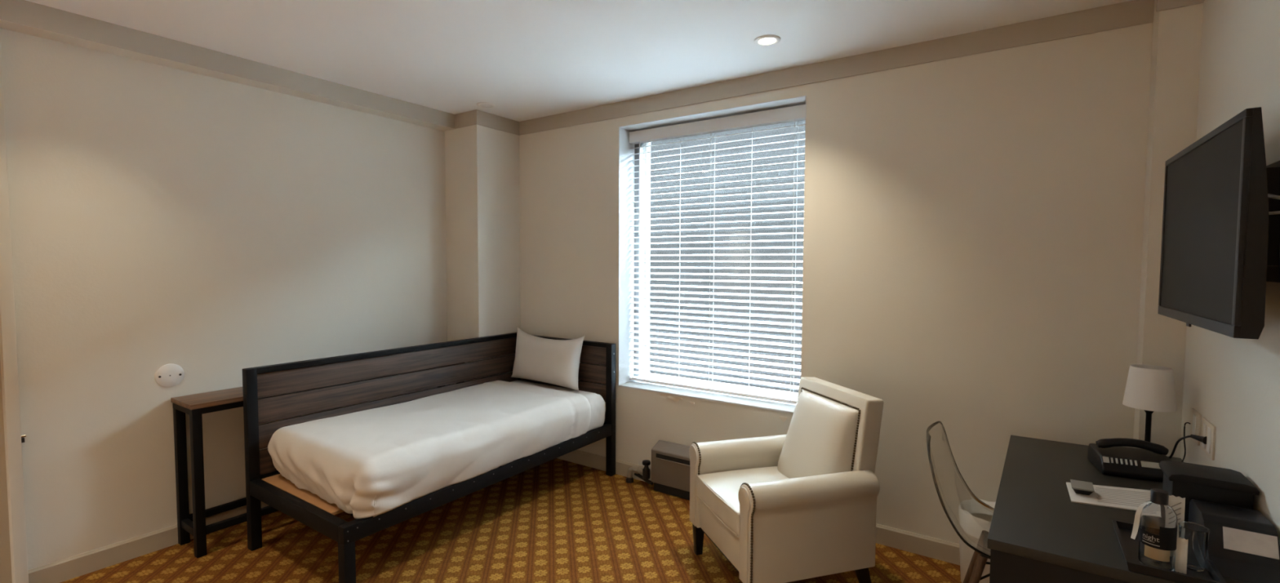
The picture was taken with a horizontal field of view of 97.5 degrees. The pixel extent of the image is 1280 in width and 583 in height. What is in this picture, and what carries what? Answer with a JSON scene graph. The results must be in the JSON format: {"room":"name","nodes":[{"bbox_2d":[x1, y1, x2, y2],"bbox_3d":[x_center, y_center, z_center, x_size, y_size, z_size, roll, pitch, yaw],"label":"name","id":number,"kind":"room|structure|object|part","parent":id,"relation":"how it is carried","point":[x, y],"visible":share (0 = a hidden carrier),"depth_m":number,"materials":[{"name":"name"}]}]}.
{"room":"hotel room","nodes":[
{"label":"hotel room","id":0,"kind":"room"},
{"bbox_2d":[0,27,448,569],"bbox_3d":[-2.815,0.052,2.634,0.220,2.617,5.979,2,3,34],"label":"wall","id":1,"kind":"structure","parent":0,"point":[214,228],"depth_m":2.95,"materials":[{"name":"paint"}]},
{"bbox_2d":[0,33,28,582],"bbox_3d":[-3.083,0.141,2.110,0.130,2.490,1.005,2,3,34],"label":"door","id":2,"kind":"structure","parent":1,"relation":"in","point":[13,543],"depth_m":2.48,"materials":[{"name":"beige paint"}]},
{"bbox_2d":[27,501,268,582],"bbox_3d":[-2.140,1.272,3.485,0.014,0.101,2.271,2,3,34],"label":"baseboard","id":3,"kind":"structure","parent":1,"relation":"attached to","point":[57,571],"depth_m":2.78,"materials":[{"name":"beige paint"}]},
{"bbox_2d":[155,363,184,386],"bbox_3d":[-2.474,0.442,2.953,0.008,0.123,0.123,2,3,34],"label":"cover plate","id":4,"kind":"object","parent":1,"relation":"attached to","point":[170,375],"visible":1,"depth_m":2.95,"materials":[{"name":"white plastic"}]},
{"bbox_2d":[0,0,454,131],"bbox_3d":[-2.895,-1.181,2.135,0.132,0.106,5.160,2,3,34],"label":"crown molding","id":5,"kind":"structure","parent":1,"relation":"attached to","point":[23,16],"depth_m":2.91,"materials":[{"name":"paint"}]},
{"bbox_2d":[444,124,520,385],"bbox_3d":[-1.232,-0.031,4.433,0.371,2.617,0.419,2,3,34],"label":"column","id":6,"kind":"structure","parent":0,"point":[482,163],"depth_m":4.26,"materials":[{"name":"paint"}]},
{"bbox_2d":[454,109,477,128],"bbox_3d":[-1.289,-1.274,4.155,0.248,0.106,0.009,2,3,34],"label":"trim","id":7,"kind":"structure","parent":6,"relation":"attached to","point":[468,118],"depth_m":4.15,"materials":[{"name":"paint"}]},
{"bbox_2d":[476,110,519,135],"bbox_3d":[-1.070,-1.279,4.265,0.009,0.106,0.419,2,3,34],"label":"trim","id":8,"kind":"structure","parent":6,"relation":"attached to","point":[485,119],"depth_m":4.25,"materials":[{"name":"paint"}]},
{"bbox_2d":[59,457,961,582],"bbox_3d":[-1.186,1.485,1.270,4.692,0.100,5.749,2,3,34],"label":"floor","id":9,"kind":"structure","parent":0,"point":[556,520],"depth_m":2.95,"materials":[{"name":"carpet"}]},
{"bbox_2d":[170,362,464,557],"bbox_3d":[-1.890,0.924,3.588,0.276,0.787,1.671,2,3,34],"label":"console table","id":10,"kind":"object","parent":9,"relation":"on","point":[195,405],"visible":0.47,"depth_m":2.95,"materials":[{"name":"brown wood"}]},
{"bbox_3d":[-2.439,0.977,2.986,0.042,0.737,0.042,2,3,34],"label":"leg","id":11,"kind":"part","parent":10,"relation":"part of","materials":[{"name":"black metal"}]},
{"bbox_3d":[-2.251,0.984,2.858,0.042,0.737,0.042,2,3,34],"label":"leg","id":12,"kind":"part","parent":10,"relation":"part of","materials":[{"name":"black metal"}]},
{"bbox_2d":[242,332,615,582],"bbox_3d":[-1.114,0.852,3.450,0.970,0.952,1.936,2,3,34],"label":"daybed","id":13,"kind":"object","parent":9,"relation":"on","point":[264,483],"visible":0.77,"depth_m":3.23,"materials":[{"name":"black metal"}]},
{"bbox_3d":[-2.025,0.874,2.930,0.050,0.952,0.050,2,3,34],"label":"post","id":14,"kind":"part","parent":13,"relation":"part of","materials":[{"name":"black metal"}]},
{"bbox_3d":[-1.497,0.979,3.717,0.045,0.075,1.836,2,3,34],"label":"rail","id":15,"kind":"part","parent":13,"relation":"part of","materials":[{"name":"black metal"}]},
{"bbox_3d":[-1.646,1.029,2.676,0.871,0.075,0.045,2,3,34],"label":"foot rail","id":16,"kind":"part","parent":13,"relation":"part of","materials":[{"name":"black metal"}]},
{"bbox_3d":[-1.268,1.228,2.432,0.050,0.300,0.050,2,3,34],"label":"leg","id":17,"kind":"part","parent":13,"relation":"part of","materials":[{"name":"black metal"}]},
{"bbox_3d":[-1.492,0.377,3.686,0.050,0.030,1.836,2,3,34],"label":"rail","id":18,"kind":"part","parent":13,"relation":"part of","materials":[{"name":"brown wood"}]},
{"bbox_3d":[-1.495,0.664,3.701,0.022,0.537,1.836,2,3,34],"label":"panel","id":19,"kind":"part","parent":13,"relation":"part of","materials":[{"name":"brown wood"}]},
{"bbox_3d":[-0.749,1.009,3.179,0.045,0.077,1.886,2,3,34],"label":"rail","id":20,"kind":"part","parent":13,"relation":"part of","materials":[{"name":"black metal"}]},
{"bbox_2d":[511,380,605,431],"bbox_3d":[-1.084,0.840,3.466,0.925,0.226,1.783,2,3,34],"label":"mattress","id":21,"kind":"object","parent":13,"relation":"on","point":[597,404],"visible":0.06,"depth_m":3.87,"materials":[{"name":"beige fabric"}]},
{"bbox_2d":[267,380,591,518],"bbox_3d":[-1.149,0.828,3.343,0.962,0.268,1.655,2,3,34],"label":"duvet","id":22,"kind":"object","parent":21,"relation":"on","point":[373,462],"visible":1,"depth_m":2.91,"materials":[{"name":"beige fabric"}]},
{"bbox_2d":[511,326,585,391],"bbox_3d":[-0.690,0.483,4.124,0.696,0.405,0.188,2,3,34],"label":"pillow","id":23,"kind":"object","parent":21,"relation":"on","point":[555,362],"visible":1,"depth_m":4.01,"materials":[{"name":"grey fabric"}]},
{"bbox_3d":[-0.583,0.647,4.224,0.866,0.525,0.022,2,3,34],"label":"head panel","id":24,"kind":"part","parent":13,"relation":"part of","materials":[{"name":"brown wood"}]},
{"bbox_3d":[-0.583,0.367,4.208,0.866,0.028,0.050,2,3,34],"label":"head rail","id":25,"kind":"part","parent":13,"relation":"part of","materials":[{"name":"black metal"}]},
{"bbox_3d":[-0.206,0.836,3.973,0.050,0.938,0.050,2,3,34],"label":"post","id":26,"kind":"part","parent":13,"relation":"part of","materials":[{"name":"black metal"}]},
{"bbox_2d":[626,459,653,484],"bbox_3d":[-0.001,1.226,3.818,0.220,0.176,0.058,2,3,34],"label":"radiator valve","id":27,"kind":"object","parent":9,"relation":"on","point":[637,469],"visible":0.99,"depth_m":3.80,"materials":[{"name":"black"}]},
{"bbox_3d":[0.043,1.156,3.785,0.058,0.033,0.058,2,3,34],"label":"knob","id":28,"kind":"part","parent":27,"relation":"part of","materials":[{"name":"black plastic"}]},
{"bbox_2d":[651,440,689,499],"bbox_3d":[0.487,1.173,3.483,0.935,0.318,0.116,2,3,34],"label":"radiator","id":29,"kind":"object","parent":9,"relation":"on","point":[670,461],"visible":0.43,"depth_m":3.63,"materials":[{"name":"beige metal"}]},
{"bbox_2d":[688,377,884,582],"bbox_3d":[0.681,0.922,2.701,0.712,0.897,0.695,-1,3,-17],"label":"armchair","id":30,"kind":"object","parent":9,"relation":"on","point":[800,504],"visible":1,"depth_m":2.50,"materials":[{"name":"beige leather"}]},
{"bbox_3d":[0.273,0.989,2.875,0.010,0.404,0.102,-1,3,-17],"label":"arm","id":31,"kind":"part","parent":30,"relation":"part of","materials":[{"name":"beige leather"}]},
{"bbox_3d":[0.283,0.983,2.878,0.010,0.426,0.134,-1,3,-17],"label":"nailhead trim","id":32,"kind":"part","parent":30,"relation":"part of","materials":[{"name":"brown metal"}]},
{"bbox_3d":[0.303,1.282,2.911,0.050,0.155,0.050,-1,3,-17],"label":"leg","id":33,"kind":"part","parent":30,"relation":"part of","materials":[{"name":"black wood"}]},
{"bbox_3d":[0.643,1.123,2.700,0.567,0.165,0.515,-1,3,-17],"label":"seat","id":34,"kind":"part","parent":30,"relation":"part of","materials":[{"name":"beige leather"}]},
{"bbox_3d":[0.573,0.983,2.965,0.625,0.419,0.121,-1,3,-17],"label":"arm","id":35,"kind":"part","parent":30,"relation":"part of","materials":[{"name":"beige leather"}]},
{"bbox_2d":[697,466,788,535],"bbox_3d":[0.568,0.973,2.670,0.475,0.125,0.469,-1,3,-17],"label":"seat cushion","id":36,"kind":"object","parent":30,"relation":"on","point":[717,486],"depth_m":2.70,"materials":[{"name":"beige leather"}]},
{"bbox_3d":[0.435,1.016,2.338,0.010,0.404,0.102,-1,3,-17],"label":"arm","id":37,"kind":"part","parent":30,"relation":"part of","materials":[{"name":"beige leather"}]},
{"bbox_3d":[0.445,1.010,2.341,0.010,0.426,0.134,-1,3,-17],"label":"nailhead trim","id":38,"kind":"part","parent":30,"relation":"part of","materials":[{"name":"brown metal"}]},
{"bbox_3d":[0.735,1.010,2.429,0.625,0.419,0.121,-1,3,-17],"label":"arm","id":39,"kind":"part","parent":30,"relation":"part of","materials":[{"name":"beige leather"}]},
{"bbox_2d":[777,388,859,478],"bbox_3d":[0.838,0.735,2.739,0.202,0.414,0.455,-1,3,-17],"label":"cushion","id":40,"kind":"object","parent":30,"relation":"on","point":[822,437],"depth_m":2.66,"materials":[{"name":"beige leather"}]},
{"bbox_3d":[0.904,0.695,2.757,0.054,0.358,0.473,-1,3,-17],"label":"nailhead trim","id":41,"kind":"part","parent":30,"relation":"part of","materials":[{"name":"brown metal"}]},
{"bbox_3d":[0.938,0.837,2.775,0.177,0.732,0.539,-1,3,-17],"label":"backrest","id":42,"kind":"part","parent":30,"relation":"part of","materials":[{"name":"beige leather"}]},
{"bbox_3d":[1.011,1.303,2.541,0.090,0.155,0.050,-1,3,-17],"label":"leg","id":43,"kind":"part","parent":30,"relation":"part of","materials":[{"name":"black wood"}]},
{"bbox_2d":[925,420,994,582],"bbox_3d":[1.331,0.973,2.082,0.498,0.868,0.478,2,3,34],"label":"shell chair","id":44,"kind":"object","parent":9,"relation":"on","point":[971,517],"visible":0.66,"depth_m":2.21,"materials":[{"name":"clear plastic"},{"name":"wood"},{"name":"black metal"}]},
{"bbox_3d":[1.333,1.167,2.271,0.032,0.460,0.177,0,3,-12],"label":"leg","id":45,"kind":"part","parent":44,"relation":"part of","materials":[{"name":"brown wood"}]},
{"bbox_3d":[1.164,1.179,2.023,0.177,0.460,0.032,0,3,-9],"label":"leg","id":46,"kind":"part","parent":44,"relation":"part of","materials":[{"name":"brown wood"}]},
{"bbox_2d":[959,498,995,582],"bbox_3d":[1.623,1.195,2.606,0.285,0.368,0.284,2,3,34],"label":"waste bin","id":47,"kind":"object","parent":9,"relation":"on","point":[966,553],"visible":0.05,"depth_m":2.60,"materials":[{"name":"beige"}]},
{"bbox_2d":[986,435,1248,582],"bbox_3d":[1.533,1.039,1.886,0.592,0.750,1.190,2,3,34],"label":"desk","id":48,"kind":"object","parent":9,"relation":"on","point":[1037,534],"visible":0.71,"depth_m":1.63,"materials":[{"name":"black wood"}]},
{"bbox_3d":[1.212,1.075,1.409,0.582,0.722,0.024,2,3,34],"label":"panel","id":49,"kind":"part","parent":48,"relation":"part of","materials":[{"name":"black wood"}]},
{"bbox_2d":[1066,481,1151,510],"bbox_3d":[1.577,0.665,1.811,0.363,0.004,0.213,1,3,22],"label":"leaflet","id":50,"kind":"object","parent":48,"relation":"on","point":[1131,499],"visible":0.65,"depth_m":1.81,"materials":[{"name":"grey paper"}]},
{"bbox_2d":[1070,479,1094,494],"bbox_3d":[1.452,0.647,1.844,0.058,0.028,0.079,2,3,34],"label":"stand","id":51,"kind":"object","parent":50,"relation":"on","point":[1084,487],"visible":1,"depth_m":1.83,"materials":[{"name":"black plastic"}]},
{"bbox_2d":[1094,487,1150,506],"bbox_3d":[1.587,0.664,1.799,0.249,0.001,0.142,1,3,17],"label":"print","id":52,"kind":"object","parent":50,"relation":"on","point":[1113,496],"depth_m":1.81,"materials":[{"name":"beige paper"}]},
{"bbox_2d":[1087,422,1191,481],"bbox_3d":[1.829,0.566,2.026,0.295,0.182,0.180,1,3,24],"label":"desk phone","id":53,"kind":"object","parent":48,"relation":"on","point":[1111,456],"visible":0.84,"depth_m":2.02,"materials":[{"name":"black plastic"}]},
{"bbox_3d":[1.956,0.562,2.043,0.081,0.174,0.016,0,3,-4],"label":"phone cord","id":54,"kind":"part","parent":53,"relation":"part of","materials":[{"name":"black plastic"}]},
{"bbox_2d":[1122,364,1206,458],"bbox_3d":[1.925,0.473,2.078,0.155,0.364,0.300,1,3,18],"label":"table lamp","id":55,"kind":"object","parent":48,"relation":"on","point":[1150,388],"visible":0.76,"depth_m":2.09,"materials":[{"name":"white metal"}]},
{"bbox_3d":[1.947,0.364,2.142,0.155,0.153,0.155,2,3,34],"label":"lamp shade","id":56,"kind":"part","parent":55,"relation":"part of","materials":[{"name":"white fabric"}]},
{"bbox_3d":[1.954,0.576,2.042,0.019,0.154,0.173,1,3,17],"label":"cord","id":57,"kind":"part","parent":55,"relation":"part of","materials":[{"name":"black plastic"}]},
{"bbox_2d":[1111,519,1226,582],"bbox_3d":[1.350,0.673,1.449,0.176,0.022,0.284,2,3,34],"label":"serving tray","id":58,"kind":"object","parent":48,"relation":"on","point":[1123,530],"visible":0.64,"depth_m":1.37,"materials":[{"name":"black plastic"}]},
{"bbox_2d":[1130,488,1177,570],"bbox_3d":[1.276,0.586,1.396,0.088,0.190,0.069,2,3,34],"label":"water bottle","id":59,"kind":"object","parent":58,"relation":"on","point":[1157,520],"visible":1,"depth_m":1.37,"materials":[{"name":"clear glass"}]},
{"bbox_2d":[1168,494,1185,552],"bbox_3d":[1.361,0.601,1.429,0.034,0.160,0.017,3,4,43],"label":"paper packet","id":60,"kind":"object","parent":58,"relation":"on","point":[1178,504],"visible":0.32,"depth_m":1.42,"materials":[{"name":"grey paper"}]},
{"bbox_2d":[1174,536,1188,573],"bbox_3d":[1.314,0.640,1.361,0.006,0.088,0.020,-3,4,-44],"label":"paper packet","id":61,"kind":"object","parent":58,"relation":"on","point":[1181,553],"visible":0.96,"depth_m":1.36,"materials":[{"name":"grey paper"}]},
{"bbox_2d":[1177,521,1210,571],"bbox_3d":[1.367,0.631,1.387,0.057,0.102,0.057,2,3,34],"label":"plastic cup","id":62,"kind":"object","parent":58,"relation":"on","point":[1197,535],"visible":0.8,"depth_m":1.37,"materials":[{"name":"clear plastic"}]},
{"bbox_2d":[1159,460,1259,521],"bbox_3d":[1.616,0.595,1.606,0.181,0.164,0.141,2,3,34],"label":"storage box","id":63,"kind":"object","parent":48,"relation":"on","point":[1188,481],"visible":0.68,"depth_m":1.57,"materials":[{"name":"black leather"}]},
{"bbox_3d":[1.617,0.526,1.603,0.181,0.025,0.141,2,3,34],"label":"lid","id":64,"kind":"part","parent":63,"relation":"part of","materials":[{"name":"black plastic"}]},
{"bbox_2d":[1188,498,1279,582],"bbox_3d":[1.518,0.632,1.429,0.133,0.108,0.254,2,3,34],"label":"case","id":65,"kind":"object","parent":48,"relation":"on","point":[1244,544],"visible":0.88,"depth_m":1.39,"materials":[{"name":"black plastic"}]},
{"bbox_2d":[25,0,1133,121],"bbox_3d":[-1.070,-1.246,1.293,4.692,0.120,6.129,2,3,34],"label":"ceiling","id":66,"kind":"structure","parent":0,"point":[527,59],"depth_m":2.74,"materials":[{"name":"white paint"}]},
{"bbox_2d":[475,102,495,108],"bbox_3d":[-1.087,-1.314,3.959,0.131,0.011,0.131,2,3,34],"label":"recessed light","id":67,"kind":"object","parent":66,"relation":"in","point":[482,104],"visible":1,"depth_m":3.95,"materials":[{"name":"white"}]},
{"bbox_2d":[754,35,780,46],"bbox_3d":[0.635,-1.250,2.800,0.131,0.011,0.131,2,3,34],"label":"recessed light","id":68,"kind":"object","parent":66,"relation":"in","point":[765,40],"visible":1,"depth_m":2.79,"materials":[{"name":"white"}]},
{"bbox_2d":[758,37,776,44],"bbox_3d":[0.635,-1.252,2.800,0.086,0.002,0.086,2,3,34],"label":"diffuser","id":69,"kind":"object","parent":68,"relation":"attached to","point":[761,40],"depth_m":2.80,"materials":[{"name":"white"}]},
{"bbox_2d":[519,22,1152,543],"bbox_3d":[0.645,0.015,3.646,4.362,2.617,0.412,2,3,34],"label":"wall","id":70,"kind":"structure","parent":0,"point":[974,224],"depth_m":2.82,"materials":[{"name":"paint"}]},
{"bbox_2d":[557,449,644,481],"bbox_3d":[-0.463,1.242,4.214,1.224,0.101,0.014,2,3,34],"label":"baseboard","id":71,"kind":"structure","parent":70,"relation":"attached to","point":[578,456],"depth_m":4.11,"materials":[{"name":"beige paint"}]},
{"bbox_2d":[617,95,806,413],"bbox_3d":[0.503,-0.223,3.736,1.312,1.821,0.404,2,3,34],"label":"window","id":72,"kind":"structure","parent":70,"relation":"in","point":[625,149],"depth_m":3.99,"materials":[{"name":"white paint"}]},
{"bbox_3d":[0.507,-0.244,3.740,1.304,1.771,0.040,2,3,34],"label":"frame","id":73,"kind":"part","parent":72,"relation":"part of","materials":[{"name":"grey paint"}]},
{"bbox_3d":[0.440,0.685,3.692,1.312,0.012,0.191,2,3,34],"label":"sill","id":74,"kind":"part","parent":72,"relation":"part of","materials":[{"name":"grey paint"}]},
{"bbox_2d":[629,104,805,404],"bbox_3d":[0.471,-0.225,3.686,1.294,1.775,0.073,2,3,34],"label":"window blind","id":75,"kind":"object","parent":72,"relation":"attached to","point":[793,113],"visible":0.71,"depth_m":3.65,"materials":[{"name":"white plastic"}]},
{"bbox_3d":[0.052,-0.207,3.981,0.003,1.690,0.058,2,3,34],"label":"ladder cord","id":76,"kind":"part","parent":75,"relation":"part of","materials":[{"name":"grey plastic"}]},
{"bbox_3d":[0.274,-0.200,3.864,0.003,1.690,0.003,-1,3,-26],"label":"lift cord","id":77,"kind":"part","parent":75,"relation":"part of","materials":[{"name":"white fabric"}]},
{"bbox_3d":[0.473,-0.191,3.695,0.003,1.690,0.058,2,3,34],"label":"ladder cord","id":78,"kind":"part","parent":75,"relation":"part of","materials":[{"name":"white fabric"}]},
{"bbox_3d":[0.472,0.652,3.736,1.292,0.018,0.050,2,3,34],"label":"rail","id":79,"kind":"part","parent":75,"relation":"part of","materials":[{"name":"white plastic"}]},
{"bbox_3d":[0.704,-0.184,3.572,0.003,1.690,0.003,-1,3,-26],"label":"lift cord","id":80,"kind":"part","parent":75,"relation":"part of","materials":[{"name":"white fabric"}]},
{"bbox_3d":[0.930,-0.174,3.385,0.003,1.690,0.058,2,3,34],"label":"ladder cord","id":81,"kind":"part","parent":75,"relation":"part of","materials":[{"name":"white fabric"}]},
{"bbox_2d":[519,0,1154,135],"bbox_3d":[0.593,-1.230,3.382,3.735,0.106,0.009,2,3,34],"label":"trim","id":82,"kind":"structure","parent":70,"relation":"attached to","point":[1135,12],"depth_m":2.92,"materials":[{"name":"paint"}]},
{"bbox_2d":[875,523,959,564],"bbox_3d":[1.548,1.316,2.848,1.400,0.101,0.014,2,3,34],"label":"baseboard","id":83,"kind":"structure","parent":70,"relation":"attached to","point":[931,547],"depth_m":2.91,"materials":[{"name":"beige paint"}]},
{"bbox_2d":[1133,0,1203,457],"bbox_3d":[2.152,0.085,2.312,0.127,2.617,0.125,2,3,34],"label":"pilaster","id":84,"kind":"object","parent":70,"relation":"attached to","point":[1176,40],"visible":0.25,"depth_m":2.25,"materials":[{"name":"paint"}]},
{"bbox_2d":[1155,0,1204,11],"bbox_3d":[2.115,-1.166,2.197,0.136,0.106,0.009,2,3,34],"label":"trim","id":85,"kind":"structure","parent":84,"relation":"attached to","point":[1162,5],"depth_m":2.21,"materials":[{"name":"paint"}]},
{"bbox_2d":[1179,0,1279,542],"bbox_3d":[0.720,0.195,-0.010,0.120,2.617,5.579,2,3,34],"label":"wall","id":86,"kind":"structure","parent":0,"point":[1233,384],"depth_m":1.70,"materials":[{"name":"paint"}]},
{"bbox_2d":[1190,408,1201,445],"bbox_3d":[2.037,0.495,2.059,0.008,0.113,0.115,2,3,34],"label":"outlet","id":87,"kind":"object","parent":86,"relation":"attached to","point":[1196,417],"visible":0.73,"depth_m":2.05,"materials":[{"name":"beige plastic"}]},
{"bbox_2d":[1191,413,1195,435],"bbox_3d":[2.035,0.495,2.061,0.004,0.083,0.034,2,3,34],"label":"socket","id":88,"kind":"object","parent":87,"relation":"attached to","point":[1193,424],"depth_m":2.06,"materials":[{"name":"white plastic"}]},
{"bbox_2d":[1200,417,1216,460],"bbox_3d":[1.942,0.501,1.920,0.008,0.113,0.142,2,3,34],"label":"outlet","id":89,"kind":"object","parent":86,"relation":"attached to","point":[1208,429],"visible":1,"depth_m":1.89,"materials":[{"name":"beige plastic"}]},
{"bbox_2d":[1201,422,1206,448],"bbox_3d":[1.957,0.500,1.946,0.004,0.083,0.034,2,3,34],"label":"socket","id":90,"kind":"object","parent":89,"relation":"attached to","point":[1204,424],"depth_m":1.94,"materials":[{"name":"white plastic"}]},
{"bbox_2d":[1206,426,1211,453],"bbox_3d":[1.923,0.503,1.897,0.004,0.083,0.034,2,3,34],"label":"socket","id":91,"kind":"object","parent":89,"relation":"attached to","point":[1209,428],"depth_m":1.89,"materials":[{"name":"white plastic"}]},
{"bbox_2d":[1158,106,1279,339],"bbox_3d":[1.611,-0.159,1.532,0.162,0.520,0.755,2,3,34],"label":"television","id":92,"kind":"object","parent":86,"relation":"attached to","point":[1220,246],"visible":1,"depth_m":1.37,"materials":[{"name":"black plastic"}]},
{"label":"outside","id":93,"kind":"structure","parent":0,"visible":0},
{"bbox_2d":[649,120,805,392],"bbox_3d":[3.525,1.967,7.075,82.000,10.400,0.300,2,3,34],"label":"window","id":94,"kind":"structure","parent":93,"point":[801,128],"depth_m":8.26,"materials":[{"name":"brick"}]}
]}

